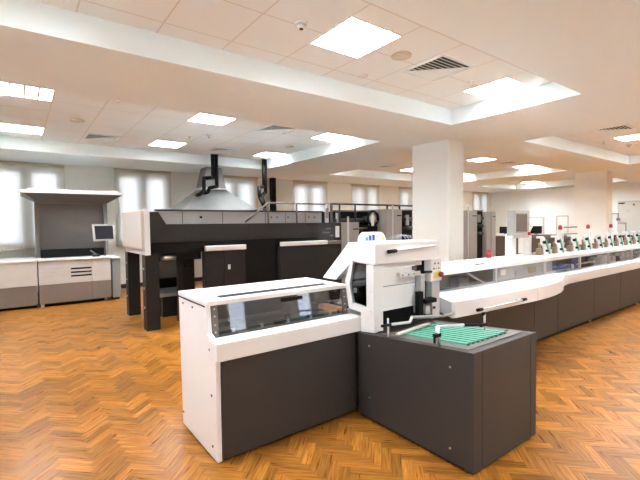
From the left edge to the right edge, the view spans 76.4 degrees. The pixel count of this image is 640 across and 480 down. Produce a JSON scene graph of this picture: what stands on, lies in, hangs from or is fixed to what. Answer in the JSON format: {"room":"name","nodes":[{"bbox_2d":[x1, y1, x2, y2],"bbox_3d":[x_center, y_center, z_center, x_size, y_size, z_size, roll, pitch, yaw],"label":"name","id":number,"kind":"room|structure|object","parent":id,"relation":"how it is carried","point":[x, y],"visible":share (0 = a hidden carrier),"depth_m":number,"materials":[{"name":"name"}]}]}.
{"room":"print shop","nodes":[
{"label":"print shop","id":0,"kind":"room"},
{"bbox_2d":[0,165,490,285],"bbox_3d":[-0.312,-0.500,14.317,22.800,3.100,0.300,-2,3,-37],"label":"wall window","id":1,"kind":"structure","parent":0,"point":[76,177],"depth_m":11.44,"materials":[{"name":"glass"}]},
{"bbox_2d":[0,248,35,250],"bbox_3d":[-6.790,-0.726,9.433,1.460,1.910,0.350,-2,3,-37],"label":"window sill","id":2,"kind":"structure","parent":1,"relation":"attached to","point":[30,248],"depth_m":9.19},
{"bbox_2d":[0,161,64,249],"bbox_3d":[-6.707,-0.777,9.319,1.500,1.999,0.068,-2,3,-37],"label":"roller blind","id":3,"kind":"object","parent":1,"relation":"attached to","point":[17,222],"visible":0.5,"depth_m":9.25,"materials":[{"name":"white fabric"}]},
{"bbox_2d":[114,168,170,245],"bbox_3d":[-4.673,-0.861,10.830,1.410,1.999,0.068,-2,3,-37],"label":"roller blind","id":4,"kind":"object","parent":1,"relation":"attached to","point":[150,190],"visible":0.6,"depth_m":10.74,"materials":[{"name":"white fabric"}]},
{"bbox_2d":[121,277,201,287],"bbox_3d":[-0.198,0.998,14.246,22.400,0.110,0.020,-2,3,-37],"label":"baseboard","id":5,"kind":"structure","parent":1,"relation":"attached to","point":[196,278],"depth_m":10.86,"materials":[{"name":"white wood"}]},
{"bbox_2d":[223,175,257,209],"bbox_3d":[-2.519,-0.950,12.430,1.400,1.999,0.068,-2,3,-37],"label":"roller blind","id":6,"kind":"object","parent":1,"relation":"attached to","point":[244,188],"visible":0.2,"depth_m":12.55,"materials":[{"name":"white fabric"}]},
{"bbox_2d":[293,180,327,211],"bbox_3d":[-0.309,-1.040,14.073,1.450,1.999,0.068,-2,3,-37],"label":"roller blind","id":7,"kind":"object","parent":1,"relation":"attached to","point":[303,191],"visible":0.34,"depth_m":14.03,"materials":[{"name":"white fabric"}]},
{"bbox_2d":[351,184,379,209],"bbox_3d":[1.765,-1.126,15.614,1.440,1.999,0.068,-2,3,-37],"label":"roller blind","id":8,"kind":"object","parent":1,"relation":"attached to","point":[361,193],"visible":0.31,"depth_m":15.58,"materials":[{"name":"white fabric"}]},
{"bbox_2d":[398,187,412,233],"bbox_3d":[3.803,-1.209,17.128,1.400,1.999,0.068,-2,3,-37],"label":"roller blind","id":9,"kind":"object","parent":1,"relation":"attached to","point":[405,193],"visible":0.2,"depth_m":16.97,"materials":[{"name":"white fabric"}]},
{"bbox_2d":[472,192,488,211],"bbox_3d":[7.995,-1.382,20.242,1.390,1.999,0.068,-2,3,-37],"label":"roller blind","id":10,"kind":"object","parent":1,"relation":"attached to","point":[479,199],"visible":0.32,"depth_m":20.21,"materials":[{"name":"white fabric"}]},
{"bbox_2d":[0,0,639,192],"bbox_3d":[4.121,-2.114,8.261,22.800,0.485,15.230,-2,3,-37],"label":"ceiling","id":11,"kind":"structure","parent":0,"point":[166,63],"depth_m":4.68,"materials":[{"name":"paint"}]},
{"bbox_2d":[0,123,44,134],"bbox_3d":[-5.224,-1.995,7.138,0.620,0.106,0.620,-2,3,-37],"label":"ceiling light","id":12,"kind":"object","parent":11,"relation":"attached to","point":[3,127],"visible":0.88,"depth_m":7.15,"materials":[{"name":"white plastic"}]},
{"bbox_2d":[0,82,54,100],"bbox_3d":[-3.744,-1.936,5.149,0.620,0.106,0.620,-2,3,-37],"label":"ceiling light","id":13,"kind":"object","parent":11,"relation":"attached to","point":[5,88],"visible":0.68,"depth_m":5.22,"materials":[{"name":"white plastic"}]},
{"bbox_2d":[70,119,84,122],"bbox_3d":[-3.943,-1.934,6.609,0.210,0.018,0.210,-2,3,-37],"label":"ceiling speaker","id":14,"kind":"object","parent":11,"relation":"attached to","point":[72,120],"visible":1,"depth_m":6.58},
{"bbox_2d":[84,133,120,141],"bbox_3d":[-4.226,-1.982,7.894,0.560,0.014,0.560,-2,3,-37],"label":"ceiling vent","id":15,"kind":"object","parent":11,"relation":"in","point":[89,136],"visible":1,"depth_m":7.87,"materials":[{"name":"metal"}]},
{"bbox_2d":[149,140,186,147],"bbox_3d":[-3.234,-2.077,8.617,0.620,0.106,0.620,-2,3,-37],"label":"ceiling light","id":16,"kind":"object","parent":11,"relation":"attached to","point":[160,143],"visible":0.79,"depth_m":8.63,"materials":[{"name":"white plastic"}]},
{"bbox_2d":[187,113,234,125],"bbox_3d":[-1.754,-2.018,6.628,0.620,0.106,0.620,-2,3,-37],"label":"ceiling light","id":17,"kind":"object","parent":11,"relation":"attached to","point":[201,118],"visible":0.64,"depth_m":6.70,"materials":[{"name":"white plastic"}]},
{"bbox_2d":[207,147,238,153],"bbox_3d":[-2.237,-2.064,9.372,0.560,0.014,0.560,-2,3,-37],"label":"ceiling vent","id":18,"kind":"object","parent":11,"relation":"in","point":[216,149],"visible":1,"depth_m":9.37,"materials":[{"name":"metal"}]},
{"bbox_2d":[253,152,286,157],"bbox_3d":[-1.245,-2.159,10.095,0.620,0.106,0.620,-2,3,-37],"label":"ceiling light","id":19,"kind":"object","parent":11,"relation":"attached to","point":[264,154],"visible":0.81,"depth_m":10.12,"materials":[{"name":"white plastic"}]},
{"bbox_2d":[257,124,297,134],"bbox_3d":[-0.757,-2.006,7.383,0.560,0.014,0.560,-2,3,-37],"label":"ceiling vent","id":20,"kind":"object","parent":11,"relation":"in","point":[271,128],"visible":0.91,"depth_m":7.38,"materials":[{"name":"metal"}]},
{"bbox_2d":[295,20,307,29],"bbox_3d":[-0.161,-1.842,3.504,0.110,0.055,0.110,-2,3,-37],"label":"smoke detector","id":21,"kind":"object","parent":11,"relation":"attached to","point":[300,24],"visible":1,"depth_m":3.47,"materials":[{"name":"white plastic"}]},
{"bbox_2d":[312,133,349,141],"bbox_3d":[0.235,-2.100,8.106,0.620,0.106,0.620,-2,3,-37],"label":"ceiling light","id":22,"kind":"object","parent":11,"relation":"attached to","point":[328,137],"visible":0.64,"depth_m":8.16,"materials":[{"name":"white plastic"}]},
{"bbox_2d":[309,16,401,58],"bbox_3d":[0.329,-1.936,3.829,0.620,0.106,0.620,-2,3,-37],"label":"ceiling light","id":23,"kind":"object","parent":11,"relation":"attached to","point":[354,37],"visible":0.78,"depth_m":3.84,"materials":[{"name":"white plastic"}]},
{"bbox_2d":[325,18,389,47],"bbox_3d":[0.329,-1.961,3.828,0.596,0.005,0.596,-2,3,-37],"label":"diffuser","id":24,"kind":"object","parent":23,"relation":"attached to","point":[352,19],"depth_m":3.83,"materials":[{"name":"white plastic"}]},
{"bbox_2d":[358,74,367,78],"bbox_3d":[0.503,-1.918,4.769,0.120,0.018,0.120,-2,3,-37],"label":"smoke detector","id":25,"kind":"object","parent":11,"relation":"attached to","point":[362,76],"depth_m":4.75,"materials":[{"name":"white plastic"}]},
{"bbox_2d":[372,165,396,168],"bbox_3d":[1.999,-2.238,12.519,0.560,0.014,0.560,-2,3,-37],"label":"ceiling vent","id":26,"kind":"object","parent":11,"relation":"in","point":[384,166],"visible":1,"depth_m":12.54,"materials":[{"name":"metal"}]},
{"bbox_2d":[391,51,411,60],"bbox_3d":[0.843,-1.901,4.212,0.210,0.018,0.210,-2,3,-37],"label":"ceiling speaker","id":27,"kind":"object","parent":11,"relation":"attached to","point":[403,55],"visible":1,"depth_m":4.19},
{"bbox_2d":[402,54,473,81],"bbox_3d":[1.327,-1.923,4.584,0.560,0.014,0.560,-2,3,-37],"label":"ceiling vent","id":28,"kind":"object","parent":11,"relation":"in","point":[426,70],"visible":1,"depth_m":4.56,"materials":[{"name":"metal"}]},
{"bbox_2d":[466,158,495,161],"bbox_3d":[4.503,-2.275,11.277,0.620,0.106,0.620,-2,3,-37],"label":"ceiling light","id":29,"kind":"object","parent":11,"relation":"attached to","point":[477,159],"visible":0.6,"depth_m":11.33,"materials":[{"name":"white plastic"}]},
{"bbox_2d":[463,77,532,99],"bbox_3d":[2.319,-2.017,5.307,0.620,0.106,0.620,-2,3,-37],"label":"ceiling light","id":30,"kind":"object","parent":11,"relation":"attached to","point":[505,86],"visible":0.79,"depth_m":5.33,"materials":[{"name":"white plastic"}]},
{"bbox_2d":[494,161,518,165],"bbox_3d":[5.501,-2.263,12.032,0.560,0.014,0.560,-2,3,-37],"label":"ceiling vent","id":31,"kind":"object","parent":11,"relation":"in","point":[508,162],"visible":0.94,"depth_m":12.03,"materials":[{"name":"metal"}]},
{"bbox_2d":[515,165,537,167],"bbox_3d":[6.493,-2.357,12.755,0.620,0.106,0.620,-2,3,-37],"label":"ceiling light","id":32,"kind":"object","parent":11,"relation":"attached to","point":[523,166],"visible":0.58,"depth_m":12.79,"materials":[{"name":"white plastic"}]},
{"bbox_2d":[590,124,635,134],"bbox_3d":[5.562,-2.097,7.731,0.560,0.014,0.560,-2,3,-37],"label":"ceiling vent","id":33,"kind":"object","parent":11,"relation":"in","point":[624,127],"visible":1,"depth_m":7.72,"materials":[{"name":"metal"}]},
{"bbox_2d":[614,134,639,141],"bbox_3d":[6.587,-2.193,8.478,0.620,0.106,0.620,-2,3,-37],"label":"ceiling light","id":34,"kind":"object","parent":11,"relation":"attached to","point":[637,136],"visible":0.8,"depth_m":8.59,"materials":[{"name":"white plastic"}]},
{"bbox_2d":[0,281,639,479],"bbox_3d":[4.163,1.285,8.392,22.800,0.120,15.230,-2,3,-37],"label":"floor","id":35,"kind":"structure","parent":0,"point":[87,392],"depth_m":3.36,"materials":[{"name":"brown wood"}]},
{"bbox_2d":[0,257,37,310],"bbox_3d":[-7.077,0.911,7.634,2.885,0.965,1.050,-2,3,-37],"label":"base cabinet","id":36,"kind":"object","parent":35,"relation":"on","point":[18,276],"visible":1,"depth_m":7.92,"materials":[{"name":"white paint"}]},
{"bbox_2d":[20,188,122,307],"bbox_3d":[-5.324,0.141,8.792,1.790,2.370,1.250,-2,3,-37],"label":"desk","id":37,"kind":"object","parent":35,"relation":"on","point":[68,272],"visible":0.97,"depth_m":8.68,"materials":[{"name":"white paint"}]},
{"bbox_2d":[90,250,99,256],"bbox_3d":[-4.878,0.282,8.803,0.190,0.147,0.170,-2,3,-37],"label":"desk phone","id":38,"kind":"object","parent":37,"relation":"on","point":[94,254],"visible":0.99,"depth_m":8.75,"materials":[{"name":"black plastic"}]},
{"bbox_2d":[92,224,115,255],"bbox_3d":[-4.726,0.006,8.852,0.450,0.700,0.400,-2,3,-37],"label":"monitor","id":39,"kind":"object","parent":37,"relation":"on","point":[101,232],"visible":1,"depth_m":8.72,"materials":[{"name":"grey paint"}]},
{"bbox_2d":[108,255,120,298],"bbox_3d":[-4.703,0.836,9.261,0.180,0.930,0.810,-2,3,-37],"label":"base cabinet","id":40,"kind":"object","parent":35,"relation":"on","point":[114,260],"visible":0.78,"depth_m":8.96,"materials":[{"name":"grey metal"}]},
{"bbox_2d":[122,209,341,330],"bbox_3d":[-1.595,0.384,7.902,3.885,1.862,1.840,-2,3,-37],"label":"press","id":41,"kind":"object","parent":35,"relation":"on","point":[234,251],"visible":0.91,"depth_m":7.04,"materials":[{"name":"paint"}]},
{"bbox_2d":[159,277,176,287],"bbox_3d":[-2.920,0.822,7.876,0.750,0.180,0.080,-2,3,-37],"label":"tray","id":42,"kind":"object","parent":41,"relation":"on","point":[165,282],"depth_m":7.83,"materials":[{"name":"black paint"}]},
{"bbox_2d":[160,296,176,316],"bbox_3d":[-2.698,1.161,7.596,0.650,0.360,0.650,-2,3,-37],"label":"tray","id":43,"kind":"object","parent":41,"relation":"on","point":[168,305],"depth_m":7.21,"materials":[{"name":"black metal"}]},
{"bbox_2d":[160,287,197,297],"bbox_3d":[-2.701,0.951,7.588,0.750,0.060,0.750,-2,3,-37],"label":"tray","id":44,"kind":"object","parent":41,"relation":"on","point":[165,292],"depth_m":7.25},
{"bbox_2d":[171,167,256,209],"bbox_3d":[-2.798,-0.331,10.751,2.190,3.100,1.240,-2,3,-37],"label":"extraction hood","id":45,"kind":"object","parent":41,"relation":"on","point":[219,198],"visible":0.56,"depth_m":10.41,"materials":[{"name":"grey paint"}]},
{"bbox_2d":[195,154,218,196],"bbox_3d":[-2.819,-1.579,10.019,0.495,1.020,0.500,-2,3,-37],"label":"exhaust pipe","id":46,"kind":"object","parent":45,"relation":"attached to","point":[214,157],"visible":1,"depth_m":9.88,"materials":[{"name":"black metal"}]},
{"bbox_2d":[257,159,266,209],"bbox_3d":[-1.502,-0.466,10.777,0.339,3.335,0.190,-2,3,-37],"label":"exhaust pipe","id":47,"kind":"object","parent":41,"relation":"on","point":[261,198],"visible":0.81,"depth_m":10.71,"materials":[{"name":"black metal"}]},
{"bbox_2d":[269,178,275,210],"bbox_3d":[-1.497,-0.437,13.063,0.160,3.100,0.160,-2,3,-37],"label":"pipe","id":48,"kind":"object","parent":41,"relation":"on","point":[272,181],"visible":0.44,"depth_m":12.96,"materials":[{"name":"black metal"}]},
{"bbox_2d":[245,202,332,222],"bbox_3d":[-0.526,-0.516,7.667,1.950,0.388,0.090,-2,3,-37],"label":"guard rail","id":49,"kind":"object","parent":41,"relation":"on","point":[267,203],"visible":1,"depth_m":7.78,"materials":[{"name":"grey metal"}]},
{"bbox_2d":[178,277,360,462],"bbox_3d":[-0.391,0.934,3.362,1.291,1.083,0.785,-2,3,-37],"label":"machine","id":50,"kind":"object","parent":35,"relation":"on","point":[261,364],"visible":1,"depth_m":3.04,"materials":[{"name":"black paint"}]},
{"bbox_2d":[333,217,358,297],"bbox_3d":[0.512,0.365,8.835,0.530,1.735,0.457,-2,3,-37],"label":"tall cabinet","id":51,"kind":"object","parent":35,"relation":"on","point":[349,230],"visible":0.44,"depth_m":8.61,"materials":[{"name":"grey metal"}]},
{"bbox_2d":[333,203,412,221],"bbox_3d":[1.260,-0.608,9.175,2.600,0.403,0.040,-2,3,-37],"label":"guard rail","id":52,"kind":"object","parent":51,"relation":"on","point":[338,204],"visible":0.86,"depth_m":8.80,"materials":[{"name":"grey metal"}]},
{"bbox_2d":[322,210,378,234],"bbox_3d":[0.483,0.252,9.763,1.178,1.890,1.530,-2,3,-37],"label":"printing press","id":53,"kind":"object","parent":35,"relation":"on","point":[364,218],"visible":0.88,"depth_m":9.36,"materials":[{"name":"black paint"}]},
{"bbox_2d":[361,204,401,240],"bbox_3d":[1.323,0.159,10.081,0.530,2.030,1.417,-2,3,-37],"label":"tall cabinet","id":54,"kind":"object","parent":35,"relation":"on","point":[389,224],"visible":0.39,"depth_m":9.47,"materials":[{"name":"grey metal"}]},
{"bbox_2d":[323,240,443,403],"bbox_3d":[0.515,0.698,3.851,0.845,1.394,0.990,-2,3,-37],"label":"machine","id":55,"kind":"object","parent":35,"relation":"on","point":[395,280],"visible":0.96,"depth_m":3.48,"materials":[{"name":"white paint"}]},
{"bbox_2d":[358,232,385,241],"bbox_3d":[0.468,-0.031,3.663,0.279,0.085,0.083,-2,3,-37],"label":"dome cover","id":56,"kind":"object","parent":55,"relation":"on","point":[364,236],"visible":1,"depth_m":3.61,"materials":[{"name":"white plastic"}]},
{"bbox_2d":[402,209,412,239],"bbox_3d":[1.738,0.202,10.405,0.440,1.910,1.395,-2,3,-37],"label":"printing press","id":57,"kind":"object","parent":35,"relation":"on","point":[407,218],"visible":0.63,"depth_m":9.85,"materials":[{"name":"black paint"}]},
{"bbox_2d":[412,139,463,261],"bbox_3d":[2.263,-0.286,7.835,0.450,3.110,0.840,-2,3,-37],"label":"column","id":58,"kind":"structure","parent":35,"relation":"on","point":[438,167],"depth_m":7.55,"materials":[{"name":"paint"}]},
{"bbox_2d":[358,311,536,474],"bbox_3d":[0.938,1.004,3.178,0.852,0.925,1.070,-2,3,-37],"label":"machine","id":59,"kind":"object","parent":35,"relation":"on","point":[465,394],"visible":0.99,"depth_m":2.83,"materials":[{"name":"black paint"}]},
{"bbox_2d":[463,206,476,259],"bbox_3d":[3.746,0.060,11.881,0.730,2.030,1.417,-2,3,-37],"label":"tall cabinet","id":60,"kind":"object","parent":35,"relation":"on","point":[469,217],"visible":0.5,"depth_m":11.31,"materials":[{"name":"grey metal"}]},
{"bbox_2d":[473,210,483,258],"bbox_3d":[4.229,0.088,12.280,0.440,1.930,1.355,-2,3,-37],"label":"printing press","id":61,"kind":"object","parent":35,"relation":"on","point":[480,218],"visible":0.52,"depth_m":11.80,"materials":[{"name":"black paint"}]},
{"bbox_2d":[482,212,495,257],"bbox_3d":[4.629,0.093,12.539,0.470,1.890,1.417,-2,3,-37],"label":"tall cabinet","id":62,"kind":"object","parent":35,"relation":"on","point":[489,221],"visible":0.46,"depth_m":11.94,"materials":[{"name":"grey metal"}]},
{"bbox_2d":[496,234,517,256],"bbox_3d":[7.204,0.337,15.907,0.700,1.120,0.900,-2,3,-37],"label":"cabinet","id":63,"kind":"object","parent":35,"relation":"on","point":[500,238],"visible":0.26,"depth_m":15.70,"materials":[{"name":"brown laminate"}]},
{"bbox_2d":[499,227,506,233],"bbox_3d":[7.225,-0.372,15.840,0.100,0.300,0.440,-2,3,-37],"label":"computer monitor","id":64,"kind":"object","parent":63,"relation":"on","point":[501,229],"visible":0.56,"depth_m":15.85,"materials":[{"name":"black paint"}]},
{"bbox_2d":[518,217,544,253],"bbox_3d":[9.694,-0.153,18.962,0.110,1.800,1.450,-2,3,-37],"label":"wall","id":65,"kind":"structure","parent":35,"relation":"on","point":[533,221],"depth_m":18.69,"materials":[{"name":"white paint"}]},
{"bbox_2d":[423,244,639,341],"bbox_3d":[4.751,0.727,6.925,9.770,1.095,1.078,-2,3,-37],"label":"stitching line","id":66,"kind":"object","parent":35,"relation":"on","point":[548,295],"visible":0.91,"depth_m":5.50,"materials":[{"name":"grey paint"}]},
{"bbox_2d":[486,250,491,259],"bbox_3d":[2.295,0.197,5.529,0.080,0.132,0.080,-2,3,-37],"label":"lamp","id":67,"kind":"object","parent":66,"relation":"on","point":[488,252],"visible":1,"depth_m":5.50,"materials":[{"name":"red plastic"}]},
{"bbox_2d":[505,210,532,257],"bbox_3d":[2.930,-0.096,5.938,0.627,0.670,0.150,-2,3,-37],"label":"control panel","id":68,"kind":"object","parent":66,"relation":"on","point":[517,220],"visible":1,"depth_m":5.81,"materials":[{"name":"grey paint"}]},
{"bbox_2d":[532,236,551,254],"bbox_3d":[3.429,0.081,6.252,0.410,0.280,0.170,-2,3,-37],"label":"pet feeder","id":69,"kind":"object","parent":66,"relation":"on","point":[545,249],"visible":0.99,"depth_m":6.17,"materials":[{"name":"paint"}]},
{"bbox_2d":[550,235,565,253],"bbox_3d":[3.814,0.065,6.538,0.410,0.280,0.170,-2,3,-37],"label":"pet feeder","id":70,"kind":"object","parent":66,"relation":"on","point":[560,248],"visible":0.94,"depth_m":6.46,"materials":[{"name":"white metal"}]},
{"bbox_2d":[556,225,563,246],"bbox_3d":[4.161,-0.039,7.047,0.090,0.441,0.083,-2,3,-37],"label":"signal post","id":71,"kind":"object","parent":66,"relation":"on","point":[560,232],"visible":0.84,"depth_m":7.01,"materials":[{"name":"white plastic"}]},
{"bbox_2d":[562,226,576,234],"bbox_3d":[4.421,-0.167,7.235,0.570,0.155,0.065,-2,3,-37],"label":"rack","id":72,"kind":"object","parent":71,"relation":"attached to","point":[562,226],"visible":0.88,"depth_m":7.20,"materials":[{"name":"white metal"}]},
{"bbox_2d":[566,235,580,251],"bbox_3d":[4.280,0.046,6.883,0.410,0.280,0.170,-2,3,-37],"label":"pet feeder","id":73,"kind":"object","parent":66,"relation":"on","point":[575,246],"visible":0.95,"depth_m":6.79,"materials":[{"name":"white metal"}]},
{"bbox_2d":[579,234,591,249],"bbox_3d":[4.681,0.030,7.181,0.410,0.280,0.170,-2,3,-37],"label":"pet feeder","id":74,"kind":"object","parent":66,"relation":"on","point":[586,243],"visible":0.92,"depth_m":7.08,"materials":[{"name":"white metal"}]},
{"bbox_2d":[585,224,590,239],"bbox_3d":[5.108,-0.078,7.750,0.090,0.441,0.083,-2,3,-37],"label":"signal post","id":75,"kind":"object","parent":66,"relation":"on","point":[587,230],"visible":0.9,"depth_m":7.72,"materials":[{"name":"grey paint"}]},
{"bbox_2d":[592,233,603,248],"bbox_3d":[5.114,0.012,7.503,0.410,0.280,0.170,-2,3,-37],"label":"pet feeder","id":76,"kind":"object","parent":66,"relation":"on","point":[599,244],"visible":0.96,"depth_m":7.40,"materials":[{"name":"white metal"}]},
{"bbox_2d":[602,233,613,247],"bbox_3d":[5.515,-0.005,7.801,0.410,0.280,0.170,-2,3,-37],"label":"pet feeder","id":77,"kind":"object","parent":66,"relation":"on","point":[608,242],"visible":0.94,"depth_m":7.70,"materials":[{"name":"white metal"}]},
{"bbox_2d":[608,224,613,240],"bbox_3d":[6.030,-0.116,8.435,0.090,0.441,0.083,-2,3,-37],"label":"signal post","id":78,"kind":"object","parent":66,"relation":"on","point":[610,229],"visible":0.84,"depth_m":8.40,"materials":[{"name":"grey paint"}]},
{"bbox_2d":[613,232,623,245],"bbox_3d":[5.948,-0.022,8.123,0.410,0.280,0.170,-2,3,-37],"label":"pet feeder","id":79,"kind":"object","parent":66,"relation":"on","point":[618,241],"visible":0.89,"depth_m":8.02,"materials":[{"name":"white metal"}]},
{"bbox_2d":[622,231,632,244],"bbox_3d":[6.349,-0.039,8.421,0.410,0.280,0.170,-2,3,-37],"label":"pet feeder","id":80,"kind":"object","parent":66,"relation":"on","point":[627,239],"visible":0.92,"depth_m":8.32,"materials":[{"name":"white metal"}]},
{"bbox_2d":[631,231,639,243],"bbox_3d":[6.751,-0.056,8.719,0.410,0.280,0.170,-2,3,-37],"label":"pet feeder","id":81,"kind":"object","parent":66,"relation":"on","point":[635,236],"visible":0.89,"depth_m":8.62,"materials":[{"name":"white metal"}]},
{"bbox_2d":[531,234,571,252],"bbox_3d":[8.303,0.372,14.513,0.800,1.130,1.550,-2,3,-37],"label":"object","id":82,"kind":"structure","parent":35,"relation":"on","point":[535,241],"depth_m":14.35,"materials":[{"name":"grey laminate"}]},
{"bbox_2d":[530,226,541,233],"bbox_3d":[7.929,-0.359,14.893,0.100,0.310,0.400,-2,3,-37],"label":"computer monitor","id":83,"kind":"object","parent":82,"relation":"on","point":[535,229],"visible":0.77,"depth_m":14.84,"materials":[{"name":"black paint"}]},
{"bbox_2d":[574,170,612,244],"bbox_3d":[8.489,-0.550,12.661,0.450,3.110,0.880,-2,3,-37],"label":"column","id":84,"kind":"structure","parent":35,"relation":"on","point":[593,190],"depth_m":12.43,"materials":[{"name":"paint"}]},
{"bbox_2d":[614,235,639,240],"bbox_3d":[12.435,0.349,15.075,1.000,1.030,2.920,-2,3,-37],"label":"bench","id":85,"kind":"object","parent":35,"relation":"on","point":[614,235],"visible":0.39,"depth_m":15.48,"materials":[{"name":"black paint"}]},
{"bbox_2d":[491,182,639,234],"bbox_3d":[13.298,-0.693,14.945,0.200,3.100,14.930,-2,3,-37],"label":"wall","id":86,"kind":"structure","parent":0,"point":[550,203],"depth_m":18.50,"materials":[{"name":"white paint"}]},
{"bbox_2d":[612,200,639,233],"bbox_3d":[12.621,-0.888,15.570,0.110,1.300,2.750,-2,3,-37],"label":"board","id":87,"kind":"object","parent":86,"relation":"attached to","point":[628,217],"visible":0.94,"depth_m":16.10,"materials":[{"name":"white paint"}]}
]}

